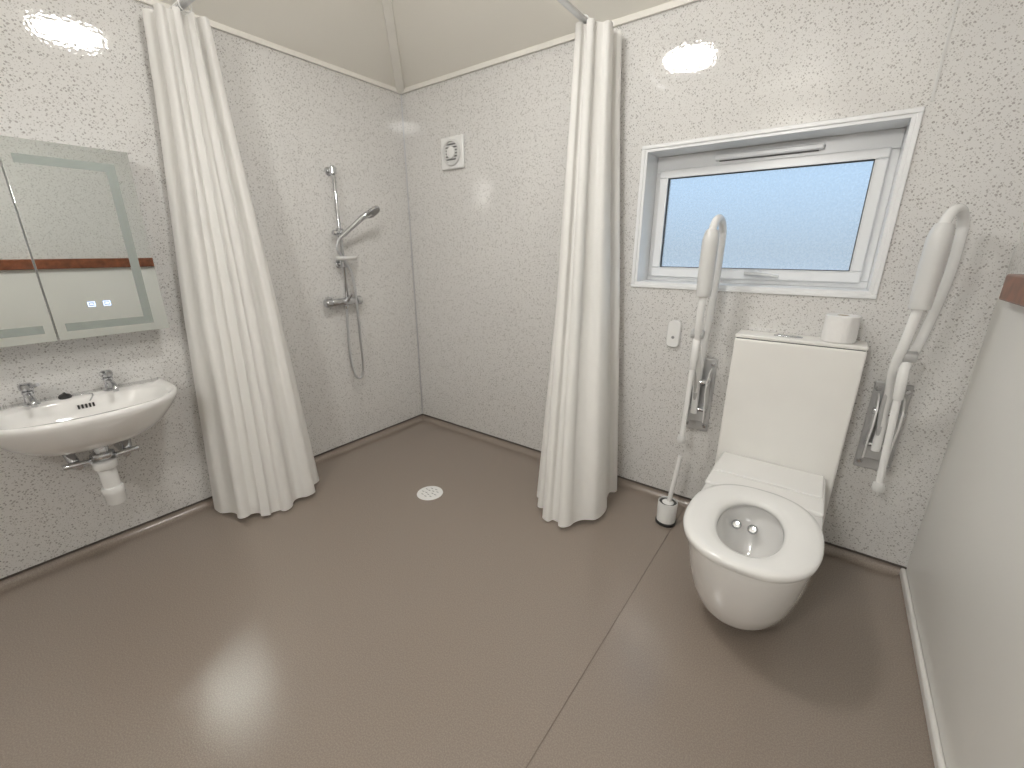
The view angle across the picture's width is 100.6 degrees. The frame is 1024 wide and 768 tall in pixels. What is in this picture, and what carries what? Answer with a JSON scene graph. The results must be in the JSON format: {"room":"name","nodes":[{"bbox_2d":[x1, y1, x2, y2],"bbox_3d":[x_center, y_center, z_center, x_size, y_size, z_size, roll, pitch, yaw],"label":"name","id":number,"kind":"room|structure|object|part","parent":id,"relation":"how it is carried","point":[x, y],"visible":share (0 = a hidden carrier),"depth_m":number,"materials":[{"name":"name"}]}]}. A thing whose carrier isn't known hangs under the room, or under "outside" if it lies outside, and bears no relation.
{"room":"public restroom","nodes":[
{"label":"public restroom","id":0,"kind":"room"},
{"bbox_2d":[101,482,126,505],"bbox_3d":[-1.781,0.493,1.906,0.077,0.087,0.078,12,21,34],"label":"trap","id":1,"kind":"object","parent":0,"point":[114,494],"depth_m":1.88,"materials":[{"name":"white plastic"}]},
{"bbox_2d":[0,0,421,578],"bbox_3d":[-1.916,-0.732,1.989,0.250,3.200,3.500,13,21,34],"label":"wall","id":2,"kind":"structure","parent":0,"point":[73,72],"depth_m":2.25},
{"bbox_2d":[0,135,169,347],"bbox_3d":[-1.937,-0.551,1.681,0.131,0.760,0.775,13,21,34],"label":"upper cabinet","id":3,"kind":"object","parent":2,"relation":"attached to","point":[76,259],"visible":1,"depth_m":1.74,"materials":[{"name":"metal"}]},
{"bbox_3d":[-2.005,-0.495,1.503,0.018,0.760,0.393,12,21,34],"label":"door","id":4,"kind":"part","parent":3,"relation":"part of","materials":[{"name":"mirror"}]},
{"bbox_2d":[0,369,177,505],"bbox_3d":[-1.795,0.261,1.844,0.460,0.567,0.648,13,21,34],"label":"basin","id":5,"kind":"object","parent":2,"relation":"attached to","point":[67,425],"visible":1,"depth_m":1.78,"materials":[{"name":"white ceramic"}]},
{"bbox_2d":[17,382,40,407],"bbox_3d":[-1.964,0.047,1.738,0.139,0.095,0.063,12,21,34],"label":"tap","id":6,"kind":"object","parent":5,"relation":"on","point":[26,389],"depth_m":1.74,"materials":[{"name":"silver metal"}]},
{"bbox_3d":[-1.908,0.057,1.885,0.105,0.030,0.034,-1,18,-2],"label":"plug chain","id":7,"kind":"part","parent":5,"relation":"part of","materials":[{"name":"silver metal"}]},
{"bbox_2d":[99,369,118,391],"bbox_3d":[-1.820,-0.011,1.923,0.139,0.095,0.058,12,21,34],"label":"tap","id":8,"kind":"object","parent":5,"relation":"on","point":[110,385],"depth_m":1.93,"materials":[{"name":"silver metal"}]},
{"bbox_2d":[0,415,422,592],"bbox_3d":[-1.798,0.708,2.352,0.045,0.034,3.500,13,21,34],"label":"baseboard","id":9,"kind":"structure","parent":2,"relation":"attached to","point":[9,583],"depth_m":2.18,"materials":[{"name":"beige plastic"}]},
{"bbox_2d":[0,414,422,580],"bbox_3d":[-1.813,0.685,2.357,0.006,0.008,3.500,13,21,34],"label":"trim","id":10,"kind":"structure","parent":2,"relation":"attached to","point":[126,530],"depth_m":2.18,"materials":[{"name":"plastic"}]},
{"bbox_2d":[135,0,399,93],"bbox_3d":[-1.814,-1.615,1.623,0.014,0.028,3.486,13,21,34],"label":"trim","id":11,"kind":"structure","parent":2,"relation":"attached to","point":[215,25],"depth_m":2.34,"materials":[{"name":"white plastic"}]},
{"bbox_2d":[324,167,330,175],"bbox_3d":[-1.149,-1.331,2.660,0.008,0.052,0.052,13,21,34],"label":"rose","id":12,"kind":"object","parent":2,"relation":"attached to","point":[326,168],"visible":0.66,"depth_m":2.65,"materials":[{"name":"silver metal"}]},
{"bbox_3d":[-1.149,-0.797,2.828,0.008,0.052,0.052,13,21,34],"label":"rose","id":13,"kind":"object","parent":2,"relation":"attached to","visible":0},
{"bbox_3d":[-1.130,-0.793,2.815,0.056,0.026,0.026,13,21,34],"label":"bracket","id":14,"kind":"object","parent":13,"relation":"attached to","visible":0},
{"bbox_2d":[340,261,346,267],"bbox_3d":[-1.110,-0.789,2.800,0.042,0.044,0.042,13,21,34],"label":"clamp","id":15,"kind":"object","parent":14,"relation":"attached to","point":[342,264],"visible":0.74,"depth_m":2.78,"materials":[{"name":"silver metal"}]},
{"bbox_2d":[330,165,348,297],"bbox_3d":[-1.110,-0.965,2.745,0.021,0.810,0.021,13,21,34],"label":"riser rail","id":16,"kind":"object","parent":15,"relation":"attached to","point":[333,175],"visible":0.78,"depth_m":2.71,"materials":[{"name":"silver metal"}]},
{"bbox_2d":[336,256,356,260],"bbox_3d":[-1.080,-0.822,2.780,0.096,0.027,0.148,13,21,34],"label":"soap tray","id":17,"kind":"object","parent":16,"relation":"attached to","point":[340,258],"visible":1,"depth_m":2.74,"materials":[{"name":"grey plastic"}]},
{"bbox_3d":[-1.130,-1.327,2.646,0.056,0.026,0.026,13,21,34],"label":"bracket","id":18,"kind":"object","parent":2,"relation":"attached to","visible":0},
{"bbox_2d":[329,166,336,173],"bbox_3d":[-1.110,-1.323,2.632,0.042,0.044,0.042,13,21,34],"label":"clamp","id":19,"kind":"object","parent":18,"relation":"attached to","point":[332,170],"visible":1,"depth_m":2.62,"materials":[{"name":"silver metal"}]},
{"bbox_2d":[332,230,338,234],"bbox_3d":[-1.129,-0.967,2.717,0.032,0.032,0.035,13,21,34],"label":"handle","id":20,"kind":"object","parent":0,"point":[334,232],"depth_m":2.71,"materials":[{"name":"silver metal"}]},
{"bbox_2d":[366,206,379,218],"bbox_3d":[-0.909,-1.120,2.773,0.095,0.076,0.106,13,21,34],"label":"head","id":21,"kind":"object","parent":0,"point":[372,208],"depth_m":2.73},
{"bbox_2d":[368,208,379,217],"bbox_3d":[-0.904,-1.114,2.774,0.082,0.060,0.093,13,21,34],"label":"handset face","id":22,"kind":"object","parent":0,"point":[374,212],"depth_m":2.78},
{"bbox_2d":[382,0,403,93],"bbox_3d":[-0.714,-2.092,2.523,0.068,0.397,0.799,-3,18,-8],"label":"trim","id":23,"kind":"structure","parent":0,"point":[387,4],"depth_m":2.58,"materials":[{"name":"white plastic"}]},
{"bbox_2d":[157,0,672,87],"bbox_3d":[-0.541,-1.514,0.680,3.167,0.360,3.500,13,21,34],"label":"ceiling","id":24,"kind":"structure","parent":0,"point":[436,38],"depth_m":2.32,"materials":[{"name":"white paint"}]},
{"bbox_2d":[175,0,587,23],"bbox_3d":[-0.559,-1.878,1.959,1.560,0.435,1.380,13,21,34],"label":"rail","id":25,"kind":"object","parent":24,"relation":"hanging from","point":[184,4],"visible":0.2,"depth_m":1.85,"materials":[{"name":"white metal"}]},
{"bbox_2d":[142,0,318,518],"bbox_3d":[-1.405,-0.492,2.153,0.421,2.423,0.534,13,21,34],"label":"shower curtain","id":26,"kind":"object","parent":25,"relation":"hanging from","point":[259,453],"depth_m":2.13,"materials":[{"name":"white fabric"}]},
{"bbox_2d":[537,14,621,527],"bbox_3d":[0.363,-0.486,2.136,0.441,2.423,0.595,13,21,34],"label":"shower curtain","id":27,"kind":"object","parent":25,"relation":"hanging from","point":[579,458],"depth_m":2.18,"materials":[{"name":"fabric"}]},
{"bbox_2d":[0,421,934,767],"bbox_3d":[-0.541,1.061,1.492,3.667,0.120,4.000,13,21,34],"label":"floor","id":28,"kind":"structure","parent":0,"point":[365,622],"depth_m":1.58,"materials":[{"name":"beige plastic"}]},
{"bbox_2d":[417,486,442,499],"bbox_3d":[-0.495,0.656,2.566,0.156,0.006,0.156,13,21,34],"label":"floor drain","id":29,"kind":"object","parent":28,"relation":"on","point":[429,492],"visible":1,"depth_m":2.56,"materials":[{"name":"white plastic"}]},
{"bbox_2d":[655,455,681,527],"bbox_3d":[0.828,0.558,2.235,0.104,0.391,0.104,13,21,34],"label":"toilet brush","id":30,"kind":"object","parent":28,"relation":"on","point":[667,506],"visible":1,"depth_m":2.23,"materials":[{"name":"plastic"}]},
{"bbox_3d":[0.845,0.534,2.229,0.053,0.341,0.024,-4,18,-14],"label":"brush handle","id":31,"kind":"part","parent":30,"relation":"part of","materials":[{"name":"white plastic"}]},
{"bbox_2d":[683,330,868,631],"bbox_3d":[1.008,0.387,1.698,0.482,1.036,1.010,13,21,34],"label":"toilet","id":32,"kind":"object","parent":28,"relation":"on","point":[753,530],"visible":1,"depth_m":1.77,"materials":[{"name":"white ceramic"}]},
{"bbox_3d":[1.266,0.294,2.037,0.482,1.010,0.138,12,21,34],"label":"cistern panel","id":33,"kind":"part","parent":32,"relation":"part of","materials":[{"name":"white ceramic"}]},
{"bbox_3d":[1.266,-0.199,1.882,0.482,0.017,0.138,12,21,34],"label":"cistern lid","id":34,"kind":"part","parent":32,"relation":"part of","materials":[{"name":"white ceramic"}]},
{"bbox_2d":[820,313,861,343],"bbox_3d":[1.373,-0.232,1.777,0.120,0.110,0.129,13,21,34],"label":"toilet roll","id":35,"kind":"object","parent":32,"relation":"on","point":[840,328],"depth_m":1.74,"materials":[{"name":"white paper"}]},
{"bbox_2d":[526,507,684,767],"bbox_3d":[-0.042,1.121,1.098,0.004,0.001,3.460,13,21,34],"label":"trim","id":36,"kind":"structure","parent":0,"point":[684,507],"depth_m":1.51,"materials":[{"name":"plastic"}]},
{"bbox_2d":[656,496,677,524],"bbox_3d":[0.828,0.675,2.272,0.100,0.114,0.100,12,21,34],"label":"cup","id":37,"kind":"object","parent":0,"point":[666,508],"depth_m":2.24,"materials":[{"name":"white plastic"}]},
{"bbox_2d":[401,0,1023,566],"bbox_3d":[0.571,-0.881,2.462,3.667,3.200,0.250,13,21,34],"label":"wall","id":38,"kind":"structure","parent":0,"point":[486,233],"depth_m":1.98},
{"bbox_2d":[401,95,422,413],"bbox_3d":[-0.777,-0.885,3.336,0.006,2.393,0.006,13,21,34],"label":"trim","id":39,"kind":"structure","parent":38,"relation":"attached to","point":[401,95],"depth_m":3.27,"materials":[{"name":"metal"}]},
{"bbox_2d":[441,134,464,170],"bbox_3d":[-0.399,-1.533,2.816,0.200,0.196,0.040,13,21,34],"label":"fan","id":40,"kind":"object","parent":38,"relation":"attached to","point":[452,147],"visible":1,"depth_m":2.80,"materials":[{"name":"white plastic"}]},
{"bbox_2d":[401,0,699,93],"bbox_3d":[0.493,-1.757,2.074,3.167,0.028,0.014,13,21,34],"label":"trim","id":41,"kind":"structure","parent":38,"relation":"attached to","point":[673,4],"depth_m":2.31,"materials":[{"name":"white plastic"}]},
{"bbox_2d":[423,415,900,575],"bbox_3d":[0.484,0.569,2.794,3.167,0.034,0.045,13,21,34],"label":"baseboard","id":42,"kind":"structure","parent":38,"relation":"attached to","point":[830,550],"depth_m":2.56,"materials":[{"name":"beige plastic"}]},
{"bbox_2d":[423,414,906,568],"bbox_3d":[0.495,0.544,2.803,3.167,0.008,0.006,13,21,34],"label":"trim","id":43,"kind":"structure","parent":38,"relation":"attached to","point":[825,542],"depth_m":2.53,"materials":[{"name":"plastic"}]},
{"bbox_2d":[666,320,681,346],"bbox_3d":[0.858,-0.266,2.257,0.068,0.144,0.020,13,21,34],"label":"control plate","id":44,"kind":"object","parent":38,"relation":"attached to","point":[674,326],"visible":1,"depth_m":2.25,"materials":[{"name":"white plastic"}]},
{"bbox_2d":[677,214,726,443],"bbox_3d":[0.923,-0.236,2.059,0.124,1.092,0.261,13,21,34],"label":"grab rail","id":45,"kind":"object","parent":38,"relation":"attached to","point":[702,370],"visible":1,"depth_m":2.05,"materials":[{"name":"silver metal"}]},
{"bbox_3d":[0.873,0.019,2.093,0.037,0.535,0.025,2,18,6],"label":"support leg","id":46,"kind":"part","parent":45,"relation":"part of","materials":[{"name":"white plastic"}]},
{"bbox_3d":[0.997,0.054,2.255,0.124,0.400,0.012,12,21,34],"label":"wall plate","id":47,"kind":"part","parent":45,"relation":"part of","materials":[{"name":"white metal"}]},
{"bbox_2d":[634,113,916,294],"bbox_3d":[1.136,-0.795,2.017,1.010,0.653,0.204,13,21,34],"label":"lining","id":48,"kind":"object","parent":38,"relation":"attached to","point":[652,156],"visible":0.84,"depth_m":1.91,"materials":[{"name":"white plastic"}]},
{"bbox_2d":[647,127,905,288],"bbox_3d":[1.177,-0.811,2.070,0.986,0.629,0.097,13,21,34],"label":"window","id":49,"kind":"structure","parent":48,"relation":"attached to","point":[885,145],"depth_m":1.92,"materials":[{"name":"white plastic"}]},
{"bbox_2d":[744,272,754,275],"bbox_3d":[1.170,-0.543,2.092,0.050,0.018,0.018,16,23,41],"label":"boss","id":50,"kind":"object","parent":49,"relation":"attached to","point":[745,273],"visible":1,"depth_m":2.09,"materials":[{"name":"grey plastic"}]},
{"bbox_2d":[755,272,778,278],"bbox_3d":[1.227,-0.524,2.046,0.102,0.028,0.020,14,22,38],"label":"lever","id":51,"kind":"object","parent":49,"relation":"attached to","point":[756,273],"visible":1,"depth_m":2.04,"materials":[{"name":"grey plastic"}]},
{"bbox_2d":[658,157,876,272],"bbox_3d":[1.160,-0.788,2.057,0.849,0.457,0.018,13,21,34],"label":"bead","id":52,"kind":"object","parent":49,"relation":"attached to","point":[668,178],"visible":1,"depth_m":1.98,"materials":[{"name":"white plastic"}]},
{"bbox_2d":[660,159,874,270],"bbox_3d":[1.168,-0.792,2.068,0.845,0.453,0.010,13,21,34],"label":"gasket","id":53,"kind":"object","parent":49,"relation":"attached to","point":[873,159],"visible":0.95,"depth_m":1.99,"materials":[{"name":"black rubber"}]},
{"bbox_2d":[662,161,873,269],"bbox_3d":[1.174,-0.794,2.075,0.841,0.449,0.001,13,21,34],"label":"window","id":54,"kind":"structure","parent":49,"relation":"attached to","point":[808,218],"depth_m":2.02,"materials":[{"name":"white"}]},
{"bbox_2d":[720,150,818,161],"bbox_3d":[1.178,-1.055,1.968,0.400,0.003,0.016,13,21,34],"label":"vent slot","id":55,"kind":"object","parent":49,"relation":"attached to","point":[811,150],"visible":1,"depth_m":1.95,"materials":[{"name":"grey plastic"}]},
{"bbox_2d":[715,143,824,160],"bbox_3d":[1.174,-1.067,1.959,0.440,0.024,0.028,13,21,34],"label":"vent","id":56,"kind":"object","parent":49,"relation":"attached to","point":[820,146],"visible":1,"depth_m":1.94,"materials":[{"name":"white plastic"}]},
{"bbox_2d":[631,106,924,298],"bbox_3d":[1.075,-0.770,1.938,1.046,0.689,0.010,13,21,34],"label":"trim","id":57,"kind":"structure","parent":38,"relation":"attached to","point":[919,110],"depth_m":1.77,"materials":[{"name":"white plastic"}]},
{"bbox_2d":[853,204,969,492],"bbox_3d":[1.528,-0.101,1.634,0.137,1.092,0.261,13,21,34],"label":"grab rail","id":58,"kind":"object","parent":38,"relation":"attached to","point":[890,399],"visible":1,"depth_m":1.59,"materials":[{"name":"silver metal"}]},
{"bbox_3d":[1.597,0.187,1.834,0.124,0.400,0.012,12,21,34],"label":"wall plate","id":59,"kind":"part","parent":58,"relation":"part of","materials":[{"name":"white metal"}]},
{"bbox_3d":[1.486,0.155,1.662,0.024,0.536,0.051,-14,22,-38],"label":"support leg","id":60,"kind":"part","parent":58,"relation":"part of","materials":[{"name":"white plastic"}]},
{"bbox_2d":[930,0,958,101],"bbox_3d":[1.509,-1.268,1.449,0.008,0.528,0.004,13,21,34],"label":"trim","id":61,"kind":"structure","parent":38,"relation":"attached to","point":[957,1],"depth_m":1.48,"materials":[{"name":"grey plastic"}]},
{"bbox_2d":[906,222,1023,767],"bbox_3d":[0.834,-0.122,0.055,0.250,3.200,3.500,13,21,34],"label":"wall","id":62,"kind":"structure","parent":0,"point":[965,569],"depth_m":1.27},
{"bbox_2d":[900,568,945,767],"bbox_3d":[0.726,1.268,0.577,0.018,0.035,3.500,13,21,34],"label":"baseboard","id":63,"kind":"structure","parent":62,"relation":"attached to","point":[934,736],"depth_m":1.42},
{"bbox_2d":[999,274,1023,306],"bbox_3d":[0.669,0.080,0.136,0.035,0.085,3.330,13,21,34],"label":"trim","id":64,"kind":"structure","parent":62,"relation":"attached to","point":[1012,291],"depth_m":1.33,"materials":[{"name":"brown wood"}]},
{"bbox_3d":[-1.110,-0.975,2.742,0.044,0.060,0.044,13,21,34],"label":"slider","id":65,"kind":"object","parent":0,"visible":0},
{"bbox_2d":[338,210,371,239],"bbox_3d":[-1.014,-1.025,2.739,0.224,0.187,0.041,-9,20,-26],"label":"handset handle","id":66,"kind":"object","parent":65,"relation":"attached to","point":[363,216],"visible":0.95,"depth_m":2.73,"materials":[{"name":"silver metal"}]},
{"bbox_3d":[-1.209,-0.543,2.818,0.014,0.068,0.068,13,21,34],"label":"rose","id":67,"kind":"object","parent":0,"visible":0},
{"bbox_3d":[-1.194,-0.539,2.807,0.053,0.028,0.028,13,21,34],"label":"inlet","id":68,"kind":"object","parent":67,"relation":"attached to","visible":0},
{"bbox_2d":[323,296,362,307],"bbox_3d":[-1.128,-0.552,2.850,0.060,0.058,0.270,13,21,34],"label":"mixer bar","id":69,"kind":"object","parent":68,"relation":"attached to","point":[340,301],"depth_m":2.81,"materials":[{"name":"silver metal"}]},
{"bbox_3d":[-1.194,-0.525,2.763,0.060,0.058,0.045,13,21,34],"label":"temperature knob","id":70,"kind":"part","parent":69,"relation":"part of","materials":[{"name":"silver metal"}]},
{"bbox_2d":[336,238,363,378],"bbox_3d":[-1.087,-0.484,2.876,0.101,0.951,0.055,-7,19,-21],"label":"shower hose","id":71,"kind":"object","parent":69,"relation":"attached to","point":[338,239],"visible":0.99,"depth_m":2.90,"materials":[{"name":"metal"}]},
{"bbox_3d":[-1.061,-0.580,2.936,0.060,0.058,0.045,13,21,34],"label":"flow knob","id":72,"kind":"part","parent":69,"relation":"part of","materials":[{"name":"silver metal"}]}
]}

